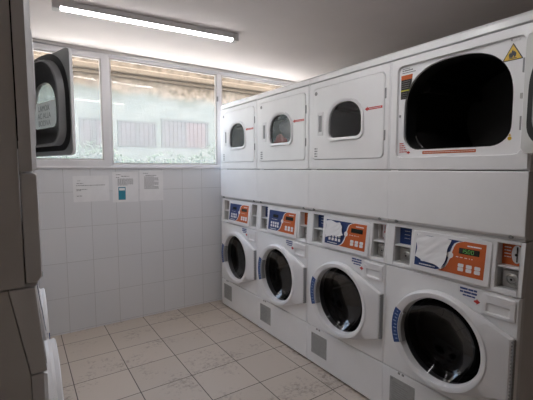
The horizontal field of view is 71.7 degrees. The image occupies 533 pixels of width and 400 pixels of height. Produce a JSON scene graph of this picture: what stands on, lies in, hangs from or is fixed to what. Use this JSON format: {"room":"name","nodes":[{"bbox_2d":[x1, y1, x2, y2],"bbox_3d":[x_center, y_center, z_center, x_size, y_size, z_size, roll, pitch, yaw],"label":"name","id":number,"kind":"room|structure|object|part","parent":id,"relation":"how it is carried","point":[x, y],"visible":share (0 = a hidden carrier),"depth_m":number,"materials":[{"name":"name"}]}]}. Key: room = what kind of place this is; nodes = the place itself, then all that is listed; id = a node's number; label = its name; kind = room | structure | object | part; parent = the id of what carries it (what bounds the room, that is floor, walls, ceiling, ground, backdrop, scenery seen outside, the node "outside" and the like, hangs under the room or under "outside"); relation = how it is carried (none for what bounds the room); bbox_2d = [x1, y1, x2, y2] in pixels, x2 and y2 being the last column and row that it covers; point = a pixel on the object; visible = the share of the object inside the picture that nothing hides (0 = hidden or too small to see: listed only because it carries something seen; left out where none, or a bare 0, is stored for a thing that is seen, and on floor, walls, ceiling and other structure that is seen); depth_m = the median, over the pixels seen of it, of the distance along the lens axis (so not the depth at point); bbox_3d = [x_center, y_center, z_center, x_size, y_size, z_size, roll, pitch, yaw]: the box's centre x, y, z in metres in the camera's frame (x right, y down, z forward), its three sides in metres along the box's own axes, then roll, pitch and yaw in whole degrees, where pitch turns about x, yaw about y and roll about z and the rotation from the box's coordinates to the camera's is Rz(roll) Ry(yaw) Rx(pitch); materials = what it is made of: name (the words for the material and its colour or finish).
{"room":"laundry","nodes":[
{"label":"laundry","id":0,"kind":"room"},
{"bbox_2d":[17,42,291,336],"bbox_3d":[-1.072,-0.101,3.540,3.960,2.424,0.075,-3,6,-34],"label":"wall","id":1,"kind":"structure","parent":0,"point":[104,262],"depth_m":3.41,"materials":[{"name":"white tile"}]},
{"bbox_2d":[33,43,111,166],"bbox_3d":[-1.666,-0.759,3.067,0.672,0.974,0.061,-3,6,-34],"label":"window","id":2,"kind":"structure","parent":1,"relation":"in","point":[106,161],"depth_m":3.18,"materials":[{"name":"plastic"}]},
{"bbox_2d":[72,175,109,201],"bbox_3d":[-1.514,-0.099,3.195,0.286,0.223,0.002,-4,6,-34],"label":"paper notice","id":3,"kind":"object","parent":1,"relation":"attached to","point":[85,188],"visible":1,"depth_m":3.19,"materials":[{"name":"grey paper"}]},
{"bbox_2d":[18,167,220,168],"bbox_3d":[-0.746,-0.323,3.700,2.900,0.016,0.032,-3,6,-34],"label":"trim","id":4,"kind":"structure","parent":1,"relation":"attached to","point":[18,167],"depth_m":3.34,"materials":[{"name":"plastic"}]},
{"bbox_2d":[112,172,137,201],"bbox_3d":[-1.280,-0.118,3.351,0.223,0.272,0.002,-3,6,-34],"label":"paper notice","id":5,"kind":"object","parent":1,"relation":"attached to","point":[124,184],"visible":1,"depth_m":3.35,"materials":[{"name":"grey paper"}]},
{"bbox_2d":[139,170,162,200],"bbox_3d":[-1.084,-0.136,3.481,0.222,0.283,0.002,-3,6,-34],"label":"paper notice","id":6,"kind":"object","parent":1,"relation":"attached to","point":[150,182],"visible":1,"depth_m":3.48,"materials":[{"name":"grey paper"}]},
{"bbox_2d":[144,173,158,188],"bbox_3d":[-1.088,-0.180,3.474,0.144,0.148,0.001,-3,6,-34],"label":"print","id":7,"kind":"object","parent":6,"relation":"attached to","point":[151,180],"depth_m":3.48,"materials":[{"name":"grey paper"}]},
{"bbox_2d":[108,55,219,166],"bbox_3d":[-0.945,-0.801,3.557,1.073,0.974,0.068,-3,6,-34],"label":"window","id":8,"kind":"structure","parent":1,"relation":"in","point":[120,59],"depth_m":3.55,"materials":[{"name":"plastic"}]},
{"bbox_2d":[32,38,295,83],"bbox_3d":[-1.046,-1.293,3.398,3.760,0.024,0.018,-3,6,-34],"label":"trim","id":9,"kind":"structure","parent":1,"relation":"attached to","point":[33,39],"depth_m":3.38,"materials":[{"name":"plastic"}]},
{"bbox_2d":[219,73,289,166],"bbox_3d":[-0.033,-0.854,4.176,1.135,0.974,0.053,-3,6,-34],"label":"window","id":10,"kind":"structure","parent":1,"relation":"in","point":[221,75],"depth_m":3.88,"materials":[{"name":"plastic"}]},
{"bbox_2d":[50,300,369,399],"bbox_3d":[0.619,1.374,1.138,3.960,0.100,6.396,-3,6,-34],"label":"floor","id":11,"kind":"structure","parent":0,"point":[206,351],"depth_m":2.69,"materials":[{"name":"beige tile"}]},
{"bbox_2d":[0,283,63,399],"bbox_3d":[-1.088,0.770,1.086,0.846,1.110,0.683,-3,6,-34],"label":"washing machine","id":12,"kind":"object","parent":11,"relation":"on","point":[30,369],"visible":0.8,"depth_m":0.95,"materials":[{"name":"metal"}]},
{"bbox_2d":[0,0,42,290],"bbox_3d":[-1.102,-0.249,0.989,0.816,0.934,0.683,-3,6,-34],"label":"dryer","id":13,"kind":"object","parent":12,"relation":"on","point":[20,261],"visible":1,"depth_m":0.92,"materials":[{"name":"grey metal"}]},
{"bbox_3d":[-0.789,-0.387,1.187,0.036,0.586,0.683,-3,6,-34],"label":"panel","id":14,"kind":"part","parent":13,"relation":"part of","materials":[{"name":"white metal"}]},
{"bbox_3d":[-0.789,0.048,1.224,0.036,0.282,0.683,-3,6,-34],"label":"panel","id":15,"kind":"part","parent":13,"relation":"part of","materials":[{"name":"white metal"}]},
{"bbox_3d":[-0.779,-0.401,1.198,0.014,0.475,0.600,-3,6,-34],"label":"door","id":16,"kind":"part","parent":13,"relation":"part of","materials":[{"name":"white metal"}]},
{"bbox_3d":[-0.649,-0.385,1.020,0.004,0.155,0.054,-3,6,-34],"label":"pull handle","id":17,"kind":"part","parent":13,"relation":"part of","materials":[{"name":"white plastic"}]},
{"bbox_3d":[-0.796,0.729,1.279,0.050,0.588,0.683,-3,6,-34],"label":"panel","id":18,"kind":"part","parent":12,"relation":"part of","materials":[{"name":"white metal"}]},
{"bbox_3d":[-0.799,0.318,1.265,0.054,0.206,0.394,-3,6,-34],"label":"control panel","id":19,"kind":"part","parent":12,"relation":"part of","materials":[{"name":"white plastic"}]},
{"bbox_3d":[-0.775,0.740,1.333,0.046,0.492,0.597,-3,6,-34],"label":"door","id":20,"kind":"part","parent":12,"relation":"part of","materials":[{"name":"white plastic"}]},
{"bbox_2d":[39,288,49,338],"bbox_3d":[-1.469,0.722,1.651,0.846,1.110,0.683,-3,6,-34],"label":"washing machine","id":21,"kind":"object","parent":11,"relation":"on","point":[42,291],"visible":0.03,"depth_m":1.73,"materials":[{"name":"metal"}]},
{"bbox_2d":[17,47,75,240],"bbox_3d":[-1.413,-0.302,1.600,0.984,0.934,0.683,-3,6,-34],"label":"dryer","id":22,"kind":"object","parent":21,"relation":"on","point":[55,69],"visible":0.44,"depth_m":1.67,"materials":[{"name":"grey plastic"}]},
{"bbox_2d":[35,99,55,128],"bbox_3d":[-1.095,-0.417,1.819,0.272,0.124,0.001,4,6,39],"label":"paper note","id":23,"kind":"object","parent":22,"relation":"attached to","point":[45,113],"visible":0.99,"depth_m":1.81,"materials":[{"name":"white paper"}]},
{"bbox_3d":[-1.097,-0.454,1.818,0.594,0.470,0.001,4,6,39],"label":"door","id":24,"kind":"part","parent":22,"relation":"part of","materials":[{"name":"black plastic"}]},
{"bbox_3d":[-1.093,-0.455,1.823,0.600,0.475,0.014,4,6,39],"label":"door","id":25,"kind":"part","parent":22,"relation":"part of","materials":[{"name":"grey metal"}]},
{"bbox_2d":[221,198,259,324],"bbox_3d":[0.039,0.541,3.747,0.846,1.110,0.683,-3,6,-34],"label":"washing machine","id":26,"kind":"object","parent":11,"relation":"on","point":[239,219],"visible":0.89,"depth_m":3.52,"materials":[{"name":"white metal"}]},
{"bbox_3d":[-0.410,0.534,3.687,0.034,0.164,0.032,-3,6,-34],"label":"door handle","id":27,"kind":"part","parent":26,"relation":"part of","materials":[{"name":"grey plastic"}]},
{"bbox_3d":[-0.391,0.935,3.746,0.002,0.150,0.158,-3,6,-34],"label":"rating plate","id":28,"kind":"part","parent":26,"relation":"part of","materials":[{"name":"grey metal"}]},
{"bbox_3d":[-0.242,0.547,3.558,0.089,0.413,0.413,-3,6,-34],"label":"door glass","id":29,"kind":"part","parent":26,"relation":"part of","materials":[{"name":"black glass"}]},
{"bbox_3d":[-0.274,0.552,3.499,0.046,0.492,0.597,-3,6,-34],"label":"door","id":30,"kind":"part","parent":26,"relation":"part of","materials":[{"name":"white plastic"}]},
{"bbox_3d":[-0.250,0.125,3.493,0.054,0.206,0.394,-3,6,-34],"label":"control panel","id":31,"kind":"part","parent":26,"relation":"part of","materials":[{"name":"white plastic"}]},
{"bbox_3d":[-0.259,0.965,3.583,0.035,0.270,0.683,-3,6,-34],"label":"kick panel","id":32,"kind":"part","parent":26,"relation":"part of","materials":[{"name":"white metal"}]},
{"bbox_3d":[-0.253,0.533,3.550,0.050,0.588,0.683,-3,6,-34],"label":"panel","id":33,"kind":"part","parent":26,"relation":"part of","materials":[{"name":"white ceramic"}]},
{"bbox_2d":[220,94,260,202],"bbox_3d":[0.053,-0.480,3.668,0.816,0.934,0.683,-3,6,-34],"label":"dryer","id":34,"kind":"object","parent":26,"relation":"on","point":[239,169],"visible":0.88,"depth_m":3.43,"materials":[{"name":"white metal"}]},
{"bbox_3d":[-0.400,-0.609,3.614,0.004,0.155,0.054,-3,6,-34],"label":"pull handle","id":35,"kind":"part","parent":34,"relation":"part of","materials":[{"name":"white plastic"}]},
{"bbox_3d":[-0.269,-0.594,3.436,0.014,0.475,0.600,-3,6,-34],"label":"door","id":36,"kind":"part","parent":34,"relation":"part of","materials":[{"name":"white metal"}]},
{"bbox_3d":[-0.259,-0.583,3.449,0.036,0.586,0.683,-3,6,-34],"label":"panel","id":37,"kind":"part","parent":34,"relation":"part of","materials":[{"name":"white metal"}]},
{"bbox_3d":[-0.259,-0.147,3.487,0.036,0.282,0.683,-3,6,-34],"label":"panel","id":38,"kind":"part","parent":34,"relation":"part of","materials":[{"name":"white metal"}]},
{"bbox_3d":[-0.128,0.322,3.306,0.024,0.098,0.140,-3,6,-34],"label":"detergent drawer","id":39,"kind":"part","parent":26,"relation":"part of","materials":[{"name":"white plastic"}]},
{"bbox_2d":[257,204,309,357],"bbox_3d":[0.420,0.590,3.182,0.846,1.110,0.683,-3,6,-34],"label":"washing machine","id":40,"kind":"object","parent":11,"relation":"on","point":[282,233],"visible":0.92,"depth_m":2.95,"materials":[{"name":"metal"}]},
{"bbox_3d":[-0.029,0.583,3.122,0.034,0.164,0.032,-3,6,-34],"label":"door handle","id":41,"kind":"part","parent":40,"relation":"part of","materials":[{"name":"grey plastic"}]},
{"bbox_3d":[-0.011,0.984,3.181,0.002,0.150,0.158,-3,6,-34],"label":"rating plate","id":42,"kind":"part","parent":40,"relation":"part of","materials":[{"name":"grey metal"}]},
{"bbox_3d":[0.139,0.596,2.993,0.089,0.413,0.413,-3,6,-34],"label":"door glass","id":43,"kind":"part","parent":40,"relation":"part of","materials":[{"name":"black glass"}]},
{"bbox_3d":[0.122,1.013,3.018,0.035,0.270,0.683,-3,6,-34],"label":"kick panel","id":44,"kind":"part","parent":40,"relation":"part of","materials":[{"name":"white metal"}]},
{"bbox_3d":[0.107,0.601,2.934,0.046,0.492,0.597,-3,6,-34],"label":"door","id":45,"kind":"part","parent":40,"relation":"part of","materials":[{"name":"white plastic"}]},
{"bbox_3d":[0.127,0.582,2.985,0.050,0.588,0.683,-3,6,-34],"label":"panel","id":46,"kind":"part","parent":40,"relation":"part of","materials":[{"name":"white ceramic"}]},
{"bbox_3d":[0.131,0.174,2.928,0.054,0.206,0.394,-3,6,-34],"label":"control panel","id":47,"kind":"part","parent":40,"relation":"part of","materials":[{"name":"white plastic"}]},
{"bbox_2d":[257,78,312,210],"bbox_3d":[0.434,-0.431,3.103,0.816,0.934,0.683,-3,6,-34],"label":"dryer","id":48,"kind":"object","parent":40,"relation":"on","point":[282,179],"visible":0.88,"depth_m":2.84,"materials":[{"name":"white metal"}]},
{"bbox_3d":[-0.019,-0.560,3.049,0.004,0.155,0.054,-3,6,-34],"label":"pull handle","id":49,"kind":"part","parent":48,"relation":"part of","materials":[{"name":"white plastic"}]},
{"bbox_2d":[273,134,286,143],"bbox_3d":[0.112,-0.471,2.985,0.051,0.126,0.188,-3,6,-34],"label":"laundry","id":50,"kind":"object","parent":48,"relation":"in","point":[280,138],"visible":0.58,"depth_m":2.95,"materials":[{"name":"fabric"}]},
{"bbox_3d":[0.112,-0.545,2.871,0.014,0.475,0.600,-3,6,-34],"label":"door","id":51,"kind":"part","parent":48,"relation":"part of","materials":[{"name":"white metal"}]},
{"bbox_3d":[0.122,-0.098,2.922,0.036,0.282,0.683,-3,6,-34],"label":"panel","id":52,"kind":"part","parent":48,"relation":"part of","materials":[{"name":"white metal"}]},
{"bbox_3d":[0.122,-0.534,2.884,0.036,0.586,0.683,-3,6,-34],"label":"panel","id":53,"kind":"part","parent":48,"relation":"part of","materials":[{"name":"white metal"}]},
{"bbox_2d":[279,117,290,141],"bbox_3d":[0.226,-0.571,2.941,0.104,0.295,0.330,-3,6,-34],"label":"laundry","id":54,"kind":"object","parent":48,"relation":"in","point":[284,127],"visible":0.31,"depth_m":2.97,"materials":[{"name":"grey fabric"}]},
{"bbox_3d":[0.253,0.371,2.741,0.024,0.098,0.140,-3,6,-34],"label":"detergent drawer","id":55,"kind":"part","parent":40,"relation":"part of","materials":[{"name":"white plastic"}]},
{"bbox_2d":[307,211,389,399],"bbox_3d":[0.800,0.639,2.617,0.846,1.110,0.683,-3,6,-34],"label":"washing machine","id":56,"kind":"object","parent":11,"relation":"on","point":[347,272],"visible":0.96,"depth_m":2.37,"materials":[{"name":"metal"}]},
{"bbox_3d":[0.351,0.632,2.557,0.034,0.164,0.032,-3,6,-34],"label":"door handle","id":57,"kind":"part","parent":56,"relation":"part of","materials":[{"name":"grey plastic"}]},
{"bbox_2d":[312,333,322,353],"bbox_3d":[0.362,1.026,2.625,0.001,0.129,0.117,-3,6,-34],"label":"vent","id":58,"kind":"object","parent":56,"relation":"attached to","point":[317,339],"depth_m":2.62,"materials":[{"name":"grey plastic"}]},
{"bbox_3d":[0.370,1.032,2.616,0.002,0.150,0.158,-3,6,-34],"label":"rating plate","id":59,"kind":"part","parent":56,"relation":"part of","materials":[{"name":"grey metal"}]},
{"bbox_2d":[325,220,342,236],"bbox_3d":[0.444,0.195,2.419,0.020,0.116,0.174,-3,6,-34],"label":"paper sheet","id":60,"kind":"object","parent":56,"relation":"attached to","point":[332,228],"visible":1,"depth_m":2.43,"materials":[{"name":"white paper"}]},
{"bbox_3d":[0.519,0.645,2.428,0.089,0.413,0.413,-3,6,-34],"label":"door glass","id":61,"kind":"part","parent":56,"relation":"part of","materials":[{"name":"black glass"}]},
{"bbox_3d":[0.502,1.062,2.453,0.035,0.270,0.683,-3,6,-34],"label":"kick panel","id":62,"kind":"part","parent":56,"relation":"part of","materials":[{"name":"white metal"}]},
{"bbox_3d":[0.511,0.223,2.363,0.054,0.206,0.394,-3,6,-34],"label":"control panel","id":63,"kind":"part","parent":56,"relation":"part of","materials":[{"name":"white plastic"}]},
{"bbox_3d":[0.508,0.631,2.420,0.050,0.588,0.683,-3,6,-34],"label":"panel","id":64,"kind":"part","parent":56,"relation":"part of","materials":[{"name":"white metal"}]},
{"bbox_3d":[0.487,0.650,2.369,0.046,0.492,0.597,-3,6,-34],"label":"door","id":65,"kind":"part","parent":56,"relation":"part of","materials":[{"name":"white plastic"}]},
{"bbox_2d":[308,52,394,221],"bbox_3d":[0.815,-0.382,2.538,0.816,0.934,0.683,-3,6,-34],"label":"dryer","id":66,"kind":"object","parent":56,"relation":"on","point":[350,106],"visible":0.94,"depth_m":2.28,"materials":[{"name":"white metal"}]},
{"bbox_3d":[0.362,-0.511,2.484,0.004,0.155,0.054,-3,6,-34],"label":"pull handle","id":67,"kind":"part","parent":66,"relation":"part of","materials":[{"name":"white plastic"}]},
{"bbox_3d":[0.502,-0.049,2.357,0.036,0.282,0.683,-3,6,-34],"label":"panel","id":68,"kind":"part","parent":66,"relation":"part of","materials":[{"name":"white metal"}]},
{"bbox_3d":[0.492,-0.496,2.306,0.014,0.475,0.600,-3,6,-34],"label":"door","id":69,"kind":"part","parent":66,"relation":"part of","materials":[{"name":"white metal"}]},
{"bbox_3d":[0.502,-0.485,2.319,0.036,0.586,0.683,-3,6,-34],"label":"panel","id":70,"kind":"part","parent":66,"relation":"part of","materials":[{"name":"white metal"}]},
{"bbox_2d":[352,258,361,265],"bbox_3d":[0.556,0.381,2.279,0.001,0.038,0.078,-3,6,-34],"label":"print","id":71,"kind":"object","parent":56,"relation":"on","point":[355,261],"depth_m":2.28,"materials":[{"name":"blue paint"}]},
{"bbox_3d":[0.633,0.420,2.176,0.024,0.098,0.140,-3,6,-34],"label":"detergent drawer","id":72,"kind":"part","parent":56,"relation":"part of","materials":[{"name":"white plastic"}]},
{"bbox_2d":[382,223,532,399],"bbox_3d":[1.181,0.688,2.052,0.846,1.110,0.683,-3,6,-34],"label":"washing machine","id":73,"kind":"object","parent":11,"relation":"on","point":[462,329],"visible":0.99,"depth_m":1.77,"materials":[{"name":"metal"}]},
{"bbox_2d":[391,377,406,399],"bbox_3d":[0.742,1.075,2.060,0.001,0.129,0.117,-3,6,-34],"label":"vent","id":74,"kind":"object","parent":73,"relation":"attached to","point":[398,385],"depth_m":2.06,"materials":[{"name":"grey plastic"}]},
{"bbox_3d":[0.750,1.081,2.051,0.002,0.150,0.158,-3,6,-34],"label":"rating plate","id":75,"kind":"part","parent":73,"relation":"part of","materials":[{"name":"grey metal"}]},
{"bbox_3d":[0.732,0.681,1.992,0.034,0.164,0.032,-3,6,-34],"label":"door handle","id":76,"kind":"part","parent":73,"relation":"part of","materials":[{"name":"grey plastic"}]},
{"bbox_2d":[395,243,410,247],"bbox_3d":[0.769,0.251,2.033,0.050,0.007,0.102,-3,6,-34],"label":"shelf","id":77,"kind":"object","parent":73,"relation":"attached to","point":[397,245],"depth_m":2.05,"materials":[{"name":"white plastic"}]},
{"bbox_3d":[0.883,1.111,1.888,0.035,0.270,0.683,-3,6,-34],"label":"kick panel","id":78,"kind":"part","parent":73,"relation":"part of","materials":[{"name":"white metal"}]},
{"bbox_2d":[415,233,451,268],"bbox_3d":[0.826,0.254,1.847,0.031,0.155,0.186,-3,6,-34],"label":"paper sheet","id":79,"kind":"object","parent":73,"relation":"attached to","point":[433,250],"visible":1,"depth_m":1.85,"materials":[{"name":"white paper"}]},
{"bbox_3d":[0.900,0.694,1.863,0.089,0.413,0.413,-3,6,-34],"label":"door glass","id":80,"kind":"part","parent":73,"relation":"part of","materials":[{"name":"black glass"}]},
{"bbox_2d":[419,246,480,266],"bbox_3d":[0.879,0.273,1.788,0.012,0.135,0.298,-3,6,-35],"label":"print","id":81,"kind":"object","parent":73,"relation":"attached to","point":[457,256],"depth_m":1.73},
{"bbox_3d":[0.892,0.272,1.798,0.054,0.206,0.394,-3,6,-34],"label":"control panel","id":82,"kind":"part","parent":73,"relation":"part of","materials":[{"name":"white plastic"}]},
{"bbox_3d":[0.868,0.699,1.804,0.046,0.492,0.597,-3,6,-34],"label":"door","id":83,"kind":"part","parent":73,"relation":"part of","materials":[{"name":"white plastic"}]},
{"bbox_2d":[387,10,532,241],"bbox_3d":[1.290,-0.310,1.705,0.959,0.934,1.237,-3,6,-34],"label":"dryer","id":84,"kind":"object","parent":73,"relation":"on","point":[461,139],"visible":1,"depth_m":1.83,"materials":[{"name":"white metal"}]},
{"bbox_2d":[399,143,409,153],"bbox_3d":[0.740,-0.274,1.975,0.001,0.060,0.066,-3,6,-34],"label":"print","id":85,"kind":"object","parent":84,"relation":"attached to","point":[404,148],"depth_m":1.98},
{"bbox_3d":[0.883,0.000,1.792,0.036,0.282,0.683,-3,6,-34],"label":"panel","id":86,"kind":"part","parent":84,"relation":"part of","materials":[{"name":"white metal"}]},
{"bbox_3d":[0.883,-0.436,1.754,0.036,0.586,0.683,-3,6,-34],"label":"panel","id":87,"kind":"part","parent":84,"relation":"part of","materials":[{"name":"white metal"}]},
{"bbox_2d":[509,37,520,41],"bbox_3d":[1.022,-0.660,1.518,0.003,0.012,0.040,-3,6,-34],"label":"switch","id":88,"kind":"object","parent":84,"relation":"attached to","point":[511,39],"depth_m":1.52,"materials":[{"name":"white plastic"}]},
{"bbox_3d":[1.149,-0.401,1.209,0.014,0.475,0.600,-2,5,-22],"label":"door","id":89,"kind":"part","parent":84,"relation":"part of","materials":[{"name":"white metal"}]},
{"bbox_3d":[1.142,-0.401,1.207,0.003,0.470,0.594,-2,5,-22],"label":"door","id":90,"kind":"part","parent":84,"relation":"part of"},
{"bbox_2d":[460,286,476,297],"bbox_3d":[0.937,0.430,1.714,0.001,0.038,0.078,-3,6,-34],"label":"print","id":91,"kind":"object","parent":73,"relation":"on","point":[465,291],"depth_m":1.71,"materials":[{"name":"blue"}]},
{"bbox_3d":[1.014,0.469,1.611,0.024,0.098,0.140,-3,6,-34],"label":"detergent drawer","id":92,"kind":"part","parent":73,"relation":"part of","materials":[{"name":"white plastic"}]},
{"bbox_2d":[497,263,518,269],"bbox_3d":[1.060,0.289,1.601,0.050,0.007,0.086,-3,6,-34],"label":"shelf","id":93,"kind":"object","parent":73,"relation":"attached to","point":[507,266],"depth_m":1.61,"materials":[{"name":"white plastic"}]},
{"bbox_2d":[29,0,532,81],"bbox_3d":[0.620,-1.165,0.918,3.960,0.150,6.396,-3,6,-34],"label":"ceiling","id":94,"kind":"structure","parent":0,"point":[290,40],"depth_m":2.65,"materials":[{"name":"paint"}]},
{"bbox_2d":[51,0,238,42],"bbox_3d":[-0.756,-1.200,2.509,1.220,0.055,0.064,-3,6,-29],"label":"ceiling light","id":95,"kind":"object","parent":94,"relation":"attached to","point":[57,5],"visible":1,"depth_m":2.44,"materials":[{"name":"plastic"}]},
{"label":"outside","id":96,"kind":"structure","parent":0,"visible":0},
{"bbox_3d":[-2.997,0.961,9.968,18.000,0.200,12.304,-3,6,-34],"label":"ground","id":97,"kind":"structure","parent":96,"visible":0},
{"bbox_2d":[36,140,214,163],"bbox_3d":[-1.854,-0.098,7.747,8.602,2.296,0.650,-3,6,-34],"label":"hedge","id":98,"kind":"object","parent":97,"relation":"on","point":[93,151],"visible":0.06,"depth_m":7.23,"materials":[{"name":"green plant"}]},
{"bbox_2d":[33,51,282,163],"bbox_3d":[-2.006,-1.228,8.298,12.000,4.450,0.460,-3,6,-34],"label":"neighbouring house","id":99,"kind":"structure","parent":97,"relation":"on","point":[155,110],"depth_m":7.83,"materials":[{"name":"beige paint"}]},
{"bbox_3d":[-3.407,-1.305,7.262,0.436,0.524,0.022,-3,6,-34],"label":"pane","id":100,"kind":"part","parent":99,"relation":"part of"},
{"bbox_3d":[-2.706,-1.374,7.728,0.727,0.466,0.022,-3,6,-34],"label":"pane","id":101,"kind":"part","parent":99,"relation":"part of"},
{"bbox_3d":[-1.825,-1.468,8.313,1.047,0.553,0.022,-3,6,-34],"label":"pane","id":102,"kind":"part","parent":99,"relation":"part of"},
{"bbox_2d":[186,123,204,147],"bbox_3d":[-1.611,-1.469,8.438,0.450,0.533,0.007,-3,6,-34],"label":"curtain","id":103,"kind":"object","parent":99,"relation":"hanging from","point":[195,132],"depth_m":8.42,"materials":[{"name":"white fabric"}]}
]}

